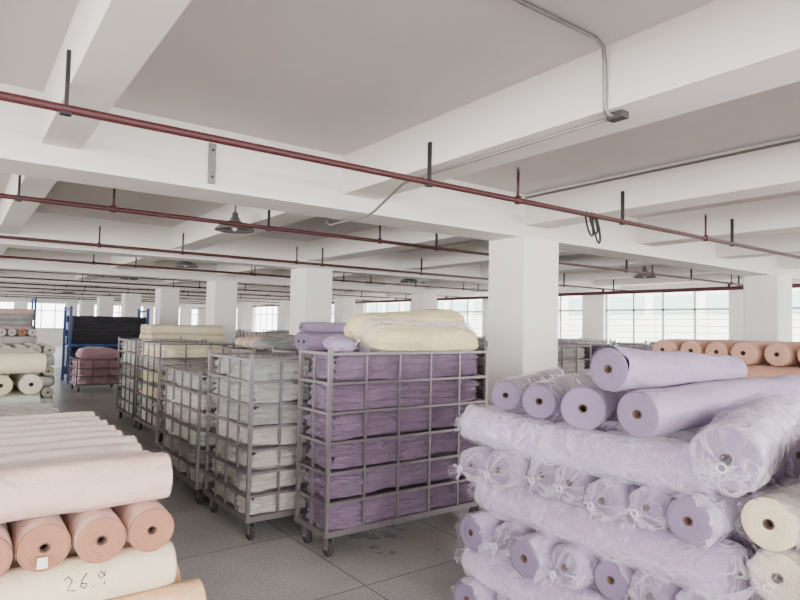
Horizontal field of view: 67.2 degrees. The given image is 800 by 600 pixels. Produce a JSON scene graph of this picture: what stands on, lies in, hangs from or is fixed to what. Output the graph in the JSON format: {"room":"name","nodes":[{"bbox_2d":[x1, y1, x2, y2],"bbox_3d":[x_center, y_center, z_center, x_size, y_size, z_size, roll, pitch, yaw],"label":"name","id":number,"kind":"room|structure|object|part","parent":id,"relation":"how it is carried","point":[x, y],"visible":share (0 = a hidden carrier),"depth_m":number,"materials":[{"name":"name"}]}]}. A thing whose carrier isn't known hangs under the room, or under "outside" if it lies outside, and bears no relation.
{"room":"textile factory","nodes":[
{"label":"textile factory","id":0,"kind":"room"},
{"bbox_2d":[0,300,205,345],"bbox_3d":[-22.530,1.207,35.708,22.200,3.040,0.250,3,-3,-36],"label":"wall","id":1,"kind":"structure","parent":0,"point":[54,337],"depth_m":36.64,"materials":[{"name":"white paint"}]},
{"bbox_2d":[27,302,78,328],"bbox_3d":[-21.039,0.980,36.738,3.000,1.600,0.245,3,-3,-36],"label":"window","id":2,"kind":"structure","parent":1,"relation":"in","point":[41,310],"depth_m":36.59,"materials":[{"name":"metal"}]},
{"bbox_2d":[94,304,143,316],"bbox_3d":[-18.144,1.129,38.873,3.000,1.600,0.245,3,-3,-36],"label":"window","id":3,"kind":"structure","parent":1,"relation":"in","point":[94,304],"depth_m":38.93,"materials":[{"name":"metal"}]},
{"bbox_2d":[153,306,197,324],"bbox_3d":[-15.249,1.278,41.007,3.000,1.600,0.245,3,-3,-36],"label":"window","id":4,"kind":"structure","parent":1,"relation":"in","point":[154,306],"depth_m":41.85,"materials":[{"name":"metal"}]},
{"bbox_2d":[0,297,205,306],"bbox_3d":[-19.639,-0.221,31.886,22.200,0.510,0.440,3,-3,-36],"label":"girder","id":5,"kind":"object","parent":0,"point":[1,298],"depth_m":32.63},
{"bbox_2d":[0,294,261,305],"bbox_3d":[-16.847,-0.333,28.106,22.200,0.510,0.440,3,-3,-36],"label":"girder","id":6,"kind":"object","parent":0,"point":[25,296],"depth_m":28.75,"materials":[{"name":"white paint"}]},
{"bbox_2d":[0,289,278,304],"bbox_3d":[-14.115,-0.442,24.407,22.200,0.510,0.440,3,-3,-36],"label":"girder","id":7,"kind":"object","parent":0,"point":[1,292],"depth_m":25.13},
{"bbox_2d":[0,281,333,301],"bbox_3d":[-11.323,-0.553,20.628,22.200,0.510,0.440,3,-3,-36],"label":"girder","id":8,"kind":"object","parent":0,"point":[6,285],"depth_m":21.11,"materials":[{"name":"white paint"}]},
{"bbox_2d":[0,270,411,299],"bbox_3d":[-8.591,-0.662,16.929,22.200,0.510,0.440,3,-3,-36],"label":"girder","id":9,"kind":"object","parent":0,"point":[2,272],"depth_m":17.41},
{"bbox_2d":[0,247,488,296],"bbox_3d":[-5.858,-0.771,13.230,22.200,0.510,0.440,3,-3,-36],"label":"girder","id":10,"kind":"object","parent":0,"point":[5,263],"depth_m":13.43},
{"bbox_2d":[49,346,496,599],"bbox_3d":[-8.231,2.253,16.238,22.800,0.200,48.600,3,-3,-36],"label":"floor","id":11,"kind":"structure","parent":0,"point":[422,558],"depth_m":4.23,"materials":[{"name":"stone"}]},
{"bbox_2d":[0,298,36,335],"bbox_3d":[-13.042,1.054,19.559,1.960,2.300,1.060,3,-3,-36],"label":"rack","id":12,"kind":"object","parent":11,"relation":"on","point":[9,318],"visible":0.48,"depth_m":19.55,"materials":[{"name":"blue paint"}]},
{"bbox_3d":[-13.042,1.054,19.559,1.960,2.300,1.060,3,-3,-36],"label":"frame","id":13,"kind":"part","parent":12,"relation":"part of","materials":[{"name":"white metal"}]},
{"bbox_2d":[0,328,36,345],"bbox_3d":[-10.391,1.403,15.599,1.572,1.358,1.580,3,-3,-36],"label":"rolls","id":14,"kind":"object","parent":11,"relation":"on","point":[17,335],"visible":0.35,"depth_m":15.28,"materials":[{"name":"fabric"}]},
{"bbox_2d":[0,348,46,402],"bbox_3d":[-4.682,1.156,6.277,1.574,1.257,1.582,3,-3,-36],"label":"rolls","id":15,"kind":"object","parent":11,"relation":"on","point":[21,365],"visible":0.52,"depth_m":6.06,"materials":[{"name":"fabric"}]},
{"bbox_2d":[0,342,55,402],"bbox_3d":[-7.345,1.376,11.134,1.584,1.142,1.569,3,-3,-36],"label":"rolls","id":16,"kind":"object","parent":11,"relation":"on","point":[46,393],"visible":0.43,"depth_m":10.93,"materials":[{"name":"fabric"}]},
{"bbox_2d":[0,401,59,416],"bbox_3d":[-3.486,1.309,4.625,1.533,0.854,1.559,3,-3,-36],"label":"rolls","id":17,"kind":"object","parent":11,"relation":"on","point":[26,407],"visible":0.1,"depth_m":5.11,"materials":[{"name":"fabric"}]},
{"bbox_2d":[65,302,77,348],"bbox_3d":[-18.060,1.405,33.004,0.560,2.580,0.560,3,-3,-36],"label":"column","id":18,"kind":"structure","parent":11,"relation":"on","point":[67,304],"depth_m":32.84,"materials":[{"name":"white paint"}]},
{"bbox_2d":[79,300,93,315],"bbox_3d":[-15.268,1.293,29.225,0.560,2.580,0.560,3,-3,-36],"label":"column","id":19,"kind":"structure","parent":11,"relation":"on","point":[86,307],"depth_m":29.05,"materials":[{"name":"white paint"}]},
{"bbox_2d":[69,356,124,392],"bbox_3d":[-7.021,1.694,13.921,0.997,0.759,1.043,3,-3,-36],"label":"trolley","id":20,"kind":"object","parent":11,"relation":"on","point":[89,372],"visible":0.86,"depth_m":13.53,"materials":[{"name":"metal"}]},
{"bbox_2d":[75,347,117,358],"bbox_3d":[-7.051,1.220,13.958,0.918,0.265,0.957,3,-3,-36],"label":"fabric bundle","id":21,"kind":"object","parent":20,"relation":"on","point":[86,352],"visible":1,"depth_m":13.63,"materials":[{"name":"pink fabric"}]},
{"bbox_2d":[0,411,206,599],"bbox_3d":[-1.847,1.117,2.452,1.608,1.109,1.656,3,-3,-36],"label":"rolls","id":22,"kind":"object","parent":11,"relation":"on","point":[82,518],"visible":1,"depth_m":2.12,"materials":[{"name":"fabric"}]},
{"bbox_2d":[96,297,113,316],"bbox_3d":[-12.536,1.184,25.526,0.560,2.580,0.560,3,-3,-36],"label":"column","id":23,"kind":"structure","parent":11,"relation":"on","point":[105,305],"depth_m":25.34,"materials":[{"name":"white paint"}]},
{"bbox_2d":[61,306,149,383],"bbox_3d":[-7.892,1.179,16.147,1.910,1.950,1.060,3,-3,-36],"label":"rack","id":24,"kind":"object","parent":11,"relation":"on","point":[82,331],"visible":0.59,"depth_m":15.74,"materials":[{"name":"blue metal"}]},
{"bbox_2d":[121,293,141,316],"bbox_3d":[-9.744,1.073,21.746,0.560,2.580,0.560,3,-3,-36],"label":"column","id":25,"kind":"structure","parent":11,"relation":"on","point":[130,303],"depth_m":21.55,"materials":[{"name":"white paint"}]},
{"bbox_2d":[115,337,203,426],"bbox_3d":[-3.919,1.282,9.781,1.034,1.339,1.195,3,-3,-36],"label":"trolley","id":26,"kind":"object","parent":11,"relation":"on","point":[128,370],"visible":0.21,"depth_m":9.47,"materials":[{"name":"metal"}]},
{"bbox_2d":[154,288,179,324],"bbox_3d":[-7.012,0.964,18.047,0.560,2.580,0.560,3,-3,-36],"label":"column","id":27,"kind":"structure","parent":11,"relation":"on","point":[166,300],"depth_m":17.86,"materials":[{"name":"white paint"}]},
{"bbox_2d":[134,339,234,441],"bbox_3d":[-3.134,1.251,8.720,1.037,1.339,1.243,3,-3,-36],"label":"trolley","id":28,"kind":"object","parent":11,"relation":"on","point":[166,352],"visible":0.45,"depth_m":8.32,"materials":[{"name":"metal"}]},
{"bbox_2d":[180,306,191,324],"bbox_3d":[-13.073,1.661,36.680,0.560,2.580,0.560,3,-3,-36],"label":"column","id":29,"kind":"structure","parent":11,"relation":"on","point":[185,311],"depth_m":36.49,"materials":[{"name":"white paint"}]},
{"bbox_2d":[155,362,227,503],"bbox_3d":[-1.764,1.242,6.062,0.998,1.179,1.339,3,-3,-36],"label":"trolley","id":30,"kind":"object","parent":11,"relation":"on","point":[184,435],"visible":0.39,"depth_m":5.62,"materials":[{"name":"metal"}]},
{"bbox_2d":[205,281,237,350],"bbox_3d":[-4.279,0.855,14.348,0.560,2.580,0.560,3,-3,-36],"label":"column","id":31,"kind":"structure","parent":11,"relation":"on","point":[221,296],"depth_m":14.17,"materials":[{"name":"white paint"}]},
{"bbox_2d":[236,329,249,349],"bbox_3d":[-5.935,1.682,20.500,1.334,1.399,0.934,3,-3,-36],"label":"trolley","id":32,"kind":"object","parent":11,"relation":"on","point":[239,333],"visible":0.07,"depth_m":20.37,"materials":[{"name":"metal"}]},
{"bbox_2d":[237,303,252,332],"bbox_3d":[-7.550,1.441,29.201,0.560,2.580,0.560,3,-3,-36],"label":"column","id":33,"kind":"structure","parent":11,"relation":"on","point":[244,310],"depth_m":29.02,"materials":[{"name":"white paint"}]},
{"bbox_2d":[222,345,298,357],"bbox_3d":[-1.569,1.267,7.944,1.234,1.299,1.134,3,-3,-36],"label":"trolley","id":34,"kind":"object","parent":11,"relation":"on","point":[235,350],"visible":0.02,"depth_m":7.78,"materials":[{"name":"metal"}]},
{"bbox_2d":[235,334,296,349],"bbox_3d":[-1.542,0.550,7.957,1.200,0.184,1.140,3,-3,-36],"label":"fabric bundle","id":35,"kind":"object","parent":34,"relation":"on","point":[281,342],"visible":0.59,"depth_m":7.42,"materials":[{"name":"white fabric"}]},
{"bbox_2d":[243,330,288,350],"bbox_3d":[-3.660,1.576,17.085,1.334,1.399,0.934,3,-3,-36],"label":"trolley","id":36,"kind":"object","parent":11,"relation":"on","point":[256,332],"visible":0.08,"depth_m":16.68,"materials":[{"name":"metal"}]},
{"bbox_2d":[203,349,337,540],"bbox_3d":[-0.988,1.117,5.049,0.992,1.369,0.952,3,-3,-36],"label":"trolley","id":37,"kind":"object","parent":11,"relation":"on","point":[256,415],"visible":0.67,"depth_m":4.61,"materials":[{"name":"metal"}]},
{"bbox_2d":[263,329,288,331],"bbox_3d":[-4.340,1.802,22.545,1.334,1.399,0.934,3,-3,-36],"label":"trolley","id":38,"kind":"object","parent":11,"relation":"on","point":[273,330],"visible":0.04,"depth_m":22.07,"materials":[{"name":"metal"}]},
{"bbox_2d":[279,301,289,329],"bbox_3d":[-4.758,1.329,25.422,0.560,2.580,0.560,3,-3,-36],"label":"column","id":39,"kind":"structure","parent":11,"relation":"on","point":[284,306],"depth_m":25.17,"materials":[{"name":"white paint"}]},
{"bbox_2d":[289,268,332,334],"bbox_3d":[-1.607,0.748,10.730,0.560,2.580,0.560,3,-3,-36],"label":"column","id":40,"kind":"structure","parent":11,"relation":"on","point":[311,288],"depth_m":10.55,"materials":[{"name":"white paint"}]},
{"bbox_2d":[334,298,354,322],"bbox_3d":[-2.025,1.220,21.723,0.560,2.580,0.560,3,-3,-36],"label":"column","id":41,"kind":"structure","parent":11,"relation":"on","point":[344,308],"depth_m":21.54,"materials":[{"name":"white paint"}]},
{"bbox_2d":[272,347,419,355],"bbox_3d":[-0.607,1.218,6.853,1.484,1.339,0.834,3,-3,-36],"label":"trolley","id":42,"kind":"object","parent":11,"relation":"on","point":[274,348],"visible":0.02,"depth_m":6.66,"materials":[{"name":"metal"}]},
{"bbox_2d":[295,322,359,349],"bbox_3d":[-0.502,0.414,6.812,1.421,0.313,0.427,3,-3,-36],"label":"fabric bundle","id":43,"kind":"object","parent":42,"relation":"on","point":[311,335],"visible":0.41,"depth_m":6.42,"materials":[{"name":"fabric"}]},
{"bbox_2d":[294,346,488,556],"bbox_3d":[-0.021,1.087,4.734,1.524,1.439,0.464,3,-3,-36],"label":"trolley","id":44,"kind":"object","parent":11,"relation":"on","point":[390,443],"visible":0.97,"depth_m":4.45,"materials":[{"name":"metal"}]},
{"bbox_2d":[323,335,355,351],"bbox_3d":[-0.452,0.324,4.481,0.226,0.128,0.339,2,-3,-21],"label":"fabric bundle","id":45,"kind":"object","parent":44,"relation":"on","point":[339,343],"visible":0.91,"depth_m":4.35,"materials":[{"name":"purple fabric"}]},
{"bbox_2d":[344,309,478,351],"bbox_3d":[0.098,0.270,4.958,1.282,0.419,0.631,3,-3,-36],"label":"fabric bundle","id":46,"kind":"object","parent":44,"relation":"on","point":[428,329],"visible":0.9,"depth_m":4.71,"materials":[{"name":"beige fabric"}]},
{"bbox_2d":[411,293,436,310],"bbox_3d":[0.707,1.111,18.024,0.560,2.580,0.560,3,-3,-36],"label":"column","id":47,"kind":"structure","parent":11,"relation":"on","point":[422,301],"depth_m":17.86,"materials":[{"name":"white paint"}]},
{"bbox_2d":[454,339,487,406],"bbox_3d":[1.270,1.379,10.411,1.334,1.399,0.934,3,-3,-36],"label":"trolley","id":48,"kind":"object","parent":11,"relation":"on","point":[480,361],"visible":0.08,"depth_m":9.94,"materials":[{"name":"metal"}]},
{"bbox_3d":[1.271,1.305,10.414,1.334,1.250,0.934,3,-3,-36],"label":"frame","id":49,"kind":"part","parent":48,"relation":"part of","materials":[{"name":"metal"}]},
{"bbox_2d":[487,236,558,445],"bbox_3d":[1.363,0.629,6.709,0.560,2.580,0.560,3,-3,-36],"label":"column","id":50,"kind":"structure","parent":11,"relation":"on","point":[523,271],"depth_m":6.53,"materials":[{"name":"white paint"}]},
{"bbox_2d":[0,83,799,282],"bbox_3d":[-0.215,-0.996,5.591,22.200,0.510,0.440,3,-3,-36],"label":"girder","id":51,"kind":"object","parent":50,"relation":"on","point":[118,156],"depth_m":4.79,"materials":[{"name":"white paint"}]},
{"bbox_2d":[484,341,591,375],"bbox_3d":[2.059,1.333,9.005,1.334,1.399,0.934,3,-3,-36],"label":"trolley","id":52,"kind":"object","parent":11,"relation":"on","point":[571,358],"visible":0.11,"depth_m":8.85,"materials":[{"name":"metal"}]},
{"bbox_2d":[558,340,575,343],"bbox_3d":[2.598,1.459,11.639,1.334,1.399,0.934,3,-3,-36],"label":"trolley","id":53,"kind":"object","parent":11,"relation":"on","point":[574,341],"visible":0.02,"depth_m":11.66,"materials":[{"name":"metal"}]},
{"bbox_2d":[558,337,611,343],"bbox_3d":[4.585,1.658,15.339,1.334,1.399,0.934,3,-3,-36],"label":"trolley","id":54,"kind":"object","parent":11,"relation":"on","point":[581,338],"visible":0.04,"depth_m":15.22,"materials":[{"name":"metal"}]},
{"bbox_2d":[558,339,615,343],"bbox_3d":[3.766,1.530,12.748,1.334,1.399,0.934,3,-3,-36],"label":"trolley","id":55,"kind":"object","parent":11,"relation":"on","point":[579,341],"visible":0.07,"depth_m":12.57,"materials":[{"name":"metal"}]},
{"bbox_2d":[572,342,652,391],"bbox_3d":[3.626,1.403,9.912,1.334,1.399,0.934,3,-3,-36],"label":"trolley","id":56,"kind":"object","parent":11,"relation":"on","point":[594,347],"visible":0.07,"depth_m":9.66,"materials":[{"name":"metal"}]},
{"bbox_3d":[3.627,1.329,9.915,1.334,1.250,0.934,3,-3,-36],"label":"frame","id":57,"kind":"part","parent":56,"relation":"part of","materials":[{"name":"metal"}]},
{"bbox_2d":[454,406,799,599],"bbox_3d":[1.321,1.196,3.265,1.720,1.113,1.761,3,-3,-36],"label":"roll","id":58,"kind":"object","parent":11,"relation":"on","point":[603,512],"visible":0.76,"depth_m":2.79,"materials":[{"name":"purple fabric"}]},
{"bbox_2d":[492,369,564,409],"bbox_3d":[0.838,0.544,3.776,1.192,0.190,0.734,3,-3,-36],"label":"roll","id":59,"kind":"object","parent":58,"relation":"on","point":[507,394],"depth_m":3.26,"materials":[{"name":"purple fabric"}]},
{"bbox_2d":[522,371,595,418],"bbox_3d":[1.003,0.531,3.517,1.311,0.210,0.741,3,-3,-36],"label":"roll","id":60,"kind":"object","parent":58,"relation":"on","point":[541,400],"depth_m":2.97,"materials":[{"name":"purple fabric"}]},
{"bbox_2d":[560,379,630,430],"bbox_3d":[1.104,0.515,3.284,1.292,0.201,0.808,3,-3,-36],"label":"roll","id":61,"kind":"object","parent":58,"relation":"on","point":[583,408],"depth_m":2.68,"materials":[{"name":"purple fabric"}]},
{"bbox_2d":[590,345,747,391],"bbox_3d":[1.315,0.318,2.880,1.056,0.205,0.207,3,-3,-36],"label":"roll","id":62,"kind":"object","parent":58,"relation":"on","point":[615,368],"visible":0.93,"depth_m":2.66,"materials":[{"name":"fabric"}]},
{"bbox_2d":[617,374,799,437],"bbox_3d":[1.566,0.487,2.891,1.466,0.219,0.223,3,-3,-36],"label":"roll","id":63,"kind":"object","parent":58,"relation":"on","point":[642,413],"depth_m":2.58,"materials":[{"name":"purple fabric"}]},
{"bbox_2d":[692,394,799,490],"bbox_3d":[1.616,0.589,2.754,1.547,0.341,0.614,3,-3,-36],"label":"roll","id":64,"kind":"object","parent":58,"relation":"on","point":[768,422],"depth_m":2.27,"materials":[{"name":"fabric"}]},
{"bbox_2d":[612,341,654,345],"bbox_3d":[4.755,1.483,11.241,1.334,1.399,0.934,3,-3,-36],"label":"trolley","id":65,"kind":"object","parent":11,"relation":"on","point":[651,343],"visible":0.04,"depth_m":11.19,"materials":[{"name":"metal"}]},
{"bbox_2d":[653,339,799,377],"bbox_3d":[3.790,1.174,5.992,1.617,1.522,1.905,3,-3,-36],"label":"rolls","id":66,"kind":"object","parent":11,"relation":"on","point":[761,359],"visible":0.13,"depth_m":5.56,"materials":[{"name":"fabric"}]},
{"bbox_2d":[744,275,791,341],"bbox_3d":[6.350,0.886,10.385,0.560,2.580,0.560,3,-3,-36],"label":"column","id":67,"kind":"structure","parent":11,"relation":"on","point":[767,298],"depth_m":10.22,"materials":[{"name":"white paint"}]},
{"bbox_2d":[741,483,799,599],"bbox_3d":[2.066,1.151,2.333,1.624,1.225,0.896,3,-3,-36],"label":"rolls","id":68,"kind":"object","parent":11,"relation":"on","point":[771,520],"visible":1,"depth_m":2.22,"materials":[{"name":"fabric"}]},
{"bbox_3d":[-4.409,1.450,12.121,1.434,1.189,1.034,3,-3,-36],"label":"trolley","id":69,"kind":"object","parent":11,"relation":"on","visible":0},
{"bbox_2d":[139,324,224,343],"bbox_3d":[-4.395,0.687,12.154,1.421,0.376,1.002,3,-3,-36],"label":"rolls","id":70,"kind":"object","parent":69,"relation":"on","point":[214,333],"visible":0.88,"depth_m":11.81,"materials":[{"name":"fabric"}]},
{"bbox_2d":[0,212,620,291],"bbox_3d":[-3.185,-0.878,9.611,22.200,0.510,0.440,3,-3,-36],"label":"girder","id":71,"kind":"object","parent":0,"point":[40,225],"depth_m":9.40,"materials":[{"name":"white paint"}]},
{"bbox_2d":[0,0,799,251],"bbox_3d":[-8.169,-0.983,16.379,22.800,0.200,48.600,3,-3,-36],"label":"ceiling","id":72,"kind":"structure","parent":0,"point":[339,77],"depth_m":3.50,"materials":[{"name":"paint"}]},
{"bbox_2d":[0,0,190,254],"bbox_3d":[-10.265,-0.851,14.827,0.220,0.380,48.000,3,-3,-36],"label":"ceiling beam","id":73,"kind":"structure","parent":72,"relation":"attached to","point":[109,41],"depth_m":2.73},
{"bbox_2d":[0,294,256,305],"bbox_3d":[-16.493,-0.237,27.619,22.180,0.310,0.050,3,-3,-36],"label":"pipe","id":74,"kind":"object","parent":72,"relation":"attached to","point":[6,294],"visible":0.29,"depth_m":28.41,"materials":[{"name":"red metal"}]},
{"bbox_2d":[120,277,138,279],"bbox_3d":[-6.470,-0.712,14.393,0.420,0.450,0.420,3,-3,-36],"label":"pendant lamp","id":75,"kind":"object","parent":72,"relation":"hanging from","point":[123,278],"visible":0.27,"depth_m":14.31,"materials":[{"name":"metal"}]},
{"bbox_2d":[0,290,278,302],"bbox_3d":[-12.929,-0.379,22.794,22.180,0.310,0.050,3,-3,-36],"label":"pipe","id":76,"kind":"object","parent":72,"relation":"attached to","point":[0,290],"visible":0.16,"depth_m":23.55,"materials":[{"name":"red metal"}]},
{"bbox_2d":[8,294,275,304],"bbox_3d":[-14.711,-0.308,25.207,22.180,0.310,0.050,3,-3,-36],"label":"pipe","id":77,"kind":"object","parent":72,"relation":"attached to","point":[8,294],"visible":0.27,"depth_m":26.07,"materials":[{"name":"red metal"}]},
{"bbox_2d":[0,284,289,300],"bbox_3d":[-11.028,-0.455,20.221,22.180,0.310,0.050,3,-3,-36],"label":"pipe","id":78,"kind":"object","parent":72,"relation":"attached to","point":[84,290],"visible":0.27,"depth_m":20.92,"materials":[{"name":"red metal"}]},
{"bbox_2d":[174,261,197,267],"bbox_3d":[-3.857,-0.816,10.855,0.420,0.450,0.420,3,-3,-36],"label":"pendant lamp","id":79,"kind":"object","parent":72,"relation":"hanging from","point":[183,264],"visible":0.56,"depth_m":10.75,"materials":[{"name":"metal"}]},
{"bbox_2d":[0,282,375,300],"bbox_3d":[-9.424,-0.519,18.050,22.180,0.310,0.050,3,-3,-36],"label":"pipe","id":80,"kind":"object","parent":72,"relation":"attached to","point":[0,282],"visible":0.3,"depth_m":18.64,"materials":[{"name":"red metal"}]},
{"bbox_2d":[0,275,411,298],"bbox_3d":[-7.761,-0.585,15.798,22.180,0.310,0.050,3,-3,-36],"label":"pipe","id":81,"kind":"object","parent":72,"relation":"attached to","point":[173,285],"visible":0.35,"depth_m":16.54,"materials":[{"name":"red metal"}]},
{"bbox_2d":[208,143,216,184],"bbox_3d":[-1.382,-1.004,4.433,0.050,0.300,0.033,3,-3,-36],"label":"wall bracket","id":82,"kind":"object","parent":72,"relation":"attached to","point":[212,147],"visible":1,"depth_m":4.42,"materials":[{"name":"metal"}]},
{"bbox_2d":[0,269,455,296],"bbox_3d":[-6.157,-0.649,13.627,22.180,0.310,0.050,3,-3,-36],"label":"pipe","id":83,"kind":"object","parent":72,"relation":"attached to","point":[0,269],"visible":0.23,"depth_m":13.98,"materials":[{"name":"red metal"}]},
{"bbox_2d":[214,205,254,233],"bbox_3d":[-1.775,-0.967,6.490,0.420,0.450,0.420,3,-3,-36],"label":"pendant lamp","id":84,"kind":"object","parent":72,"relation":"hanging from","point":[221,228],"visible":0.8,"depth_m":6.48,"materials":[{"name":"metal"}]},
{"bbox_2d":[0,254,488,291],"bbox_3d":[-4.375,-0.721,11.215,22.180,0.310,0.050,3,-3,-36],"label":"pipe","id":85,"kind":"object","parent":72,"relation":"attached to","point":[93,262],"visible":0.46,"depth_m":11.59,"materials":[{"name":"red metal"}]},
{"bbox_2d":[0,226,624,290],"bbox_3d":[-2.712,-0.787,8.963,22.180,0.310,0.050,3,-3,-36],"label":"pipe","id":86,"kind":"object","parent":72,"relation":"attached to","point":[99,245],"visible":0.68,"depth_m":9.13,"materials":[{"name":"red metal"}]},
{"bbox_2d":[0,175,743,285],"bbox_3d":[-0.960,-0.857,6.591,22.180,0.310,0.050,3,-3,-36],"label":"pipe","id":87,"kind":"object","parent":72,"relation":"attached to","point":[113,208],"visible":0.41,"depth_m":6.28,"materials":[{"name":"red metal"}]},
{"bbox_2d":[0,49,799,258],"bbox_3d":[0.614,-0.915,4.460,22.180,0.310,0.050,3,-3,-36],"label":"pipe","id":88,"kind":"object","parent":72,"relation":"attached to","point":[65,109],"visible":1,"depth_m":3.62,"materials":[{"name":"red metal"}]},
{"bbox_2d":[585,211,600,243],"bbox_3d":[1.679,-0.629,5.239,0.196,0.286,0.072,3,-3,-36],"label":"cable","id":89,"kind":"object","parent":88,"relation":"hanging from","point":[594,233],"visible":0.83,"depth_m":5.23,"materials":[{"name":"black paint"}]},
{"bbox_2d":[400,278,417,282],"bbox_3d":[0.203,-0.619,13.599,0.420,0.450,0.420,3,-3,-36],"label":"pendant lamp","id":90,"kind":"object","parent":72,"relation":"hanging from","point":[405,280],"visible":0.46,"depth_m":13.46,"materials":[{"name":"metal"}]},
{"bbox_2d":[38,0,799,291],"bbox_3d":[-8.439,-0.757,16.173,0.340,0.380,48.000,3,-3,-36],"label":"ceiling beam","id":91,"kind":"structure","parent":72,"relation":"attached to","point":[718,51],"depth_m":3.16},
{"bbox_2d":[101,136,799,293],"bbox_3d":[-6.605,-0.663,17.525,0.340,0.380,48.000,3,-3,-36],"label":"ceiling beam","id":92,"kind":"structure","parent":72,"relation":"attached to","point":[774,170],"depth_m":5.38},
{"bbox_2d":[153,195,799,295],"bbox_3d":[-4.916,-0.576,18.770,0.340,0.380,48.000,3,-3,-36],"label":"ceiling beam","id":93,"kind":"structure","parent":72,"relation":"attached to","point":[776,215],"depth_m":7.12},
{"bbox_2d":[325,0,628,225],"bbox_3d":[-2.063,-1.102,2.725,5.821,0.502,3.301,3,-3,-36],"label":"conduit","id":94,"kind":"object","parent":72,"relation":"attached to","point":[619,115],"visible":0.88,"depth_m":3.05,"materials":[{"name":"metal"}]},
{"bbox_2d":[200,231,799,298],"bbox_3d":[-3.268,-0.491,19.985,0.340,0.380,48.000,3,-3,-36],"label":"ceiling beam","id":95,"kind":"structure","parent":72,"relation":"attached to","point":[789,242],"depth_m":8.89,"materials":[{"name":"white paint"}]},
{"bbox_2d":[244,254,799,299],"bbox_3d":[-1.579,-0.405,21.230,0.340,0.380,48.000,3,-3,-36],"label":"ceiling beam","id":96,"kind":"structure","parent":72,"relation":"attached to","point":[783,262],"depth_m":12.76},
{"bbox_2d":[332,273,744,299],"bbox_3d":[-0.051,-0.326,22.357,0.340,0.380,48.000,3,-3,-36],"label":"ceiling beam","id":97,"kind":"structure","parent":72,"relation":"attached to","point":[714,276],"depth_m":14.03,"materials":[{"name":"white paint"}]},
{"bbox_2d":[633,266,656,277],"bbox_3d":[4.565,-0.638,11.225,0.420,0.450,0.420,3,-3,-36],"label":"pendant lamp","id":98,"kind":"object","parent":72,"relation":"hanging from","point":[644,267],"visible":0.72,"depth_m":11.17,"materials":[{"name":"metal"}]},
{"bbox_2d":[525,139,799,198],"bbox_3d":[3.532,-1.181,3.489,0.022,0.022,7.360,3,-3,-36],"label":"conduit","id":99,"kind":"object","parent":72,"relation":"attached to","point":[796,140],"visible":1,"depth_m":5.10,"materials":[{"name":"metal"}]},
{"bbox_2d":[252,280,796,342],"bbox_3d":[0.828,1.099,22.963,0.250,3.040,48.000,3,-3,-36],"label":"wall","id":100,"kind":"structure","parent":0,"point":[593,306],"depth_m":16.45,"materials":[{"name":"white paint"}]},
{"bbox_2d":[254,306,276,331],"bbox_3d":[-7.681,1.134,34.398,0.245,1.600,3.300,3,-3,-36],"label":"window","id":101,"kind":"structure","parent":100,"relation":"in","point":[260,314],"depth_m":34.58,"materials":[{"name":"metal"}]},
{"bbox_2d":[365,302,400,312],"bbox_3d":[-0.553,0.850,24.749,0.245,1.600,3.300,3,-3,-36],"label":"window","id":102,"kind":"structure","parent":100,"relation":"in","point":[382,302],"depth_m":24.93,"materials":[{"name":"metal"}]},
{"bbox_2d":[437,299,481,328],"bbox_3d":[1.823,0.755,21.532,0.245,1.600,3.300,3,-3,-36],"label":"window","id":103,"kind":"structure","parent":100,"relation":"in","point":[467,311],"depth_m":20.91,"materials":[{"name":"metal"}]},
{"bbox_2d":[558,295,581,337],"bbox_3d":[4.199,0.660,18.316,0.245,1.600,3.300,3,-3,-36],"label":"window","id":104,"kind":"structure","parent":100,"relation":"in","point":[560,310],"depth_m":17.66,"materials":[{"name":"metal"}]},
{"bbox_2d":[606,290,728,342],"bbox_3d":[6.574,0.565,15.099,0.245,1.600,3.300,3,-3,-36],"label":"window","id":105,"kind":"structure","parent":100,"relation":"in","point":[695,308],"depth_m":15.16,"materials":[{"name":"metal"}]},
{"bbox_2d":[792,307,799,327],"bbox_3d":[8.950,0.470,11.883,0.245,1.600,3.300,3,-3,-36],"label":"window","id":106,"kind":"structure","parent":100,"relation":"in","point":[792,307],"depth_m":12.76,"materials":[{"name":"metal"}]},
{"bbox_3d":[6.130,0.063,-3.091,22.200,3.040,0.250,3,-3,-36],"label":"wall","id":107,"kind":"structure","parent":0,"visible":0},
{"bbox_2d":[192,283,799,308],"bbox_3d":[-0.540,0.018,21.985,0.080,0.138,47.980,3,-3,-36],"label":"pipe","id":108,"kind":"object","parent":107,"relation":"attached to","point":[728,287],"visible":0.63,"depth_m":14.24,"materials":[{"name":"red metal"}]},
{"label":"outside","id":109,"kind":"structure","parent":0,"visible":0},
{"bbox_3d":[27.106,8.298,50.867,75.400,0.100,130.000,3,-3,-36],"label":"ground","id":110,"kind":"structure","parent":109,"visible":0},
{"bbox_2d":[331,288,799,343],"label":"windows","id":111,"kind":"structure","parent":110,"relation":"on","point":[705,299],"depth_m":40.74,"materials":[{"name":"glass"}]}
]}

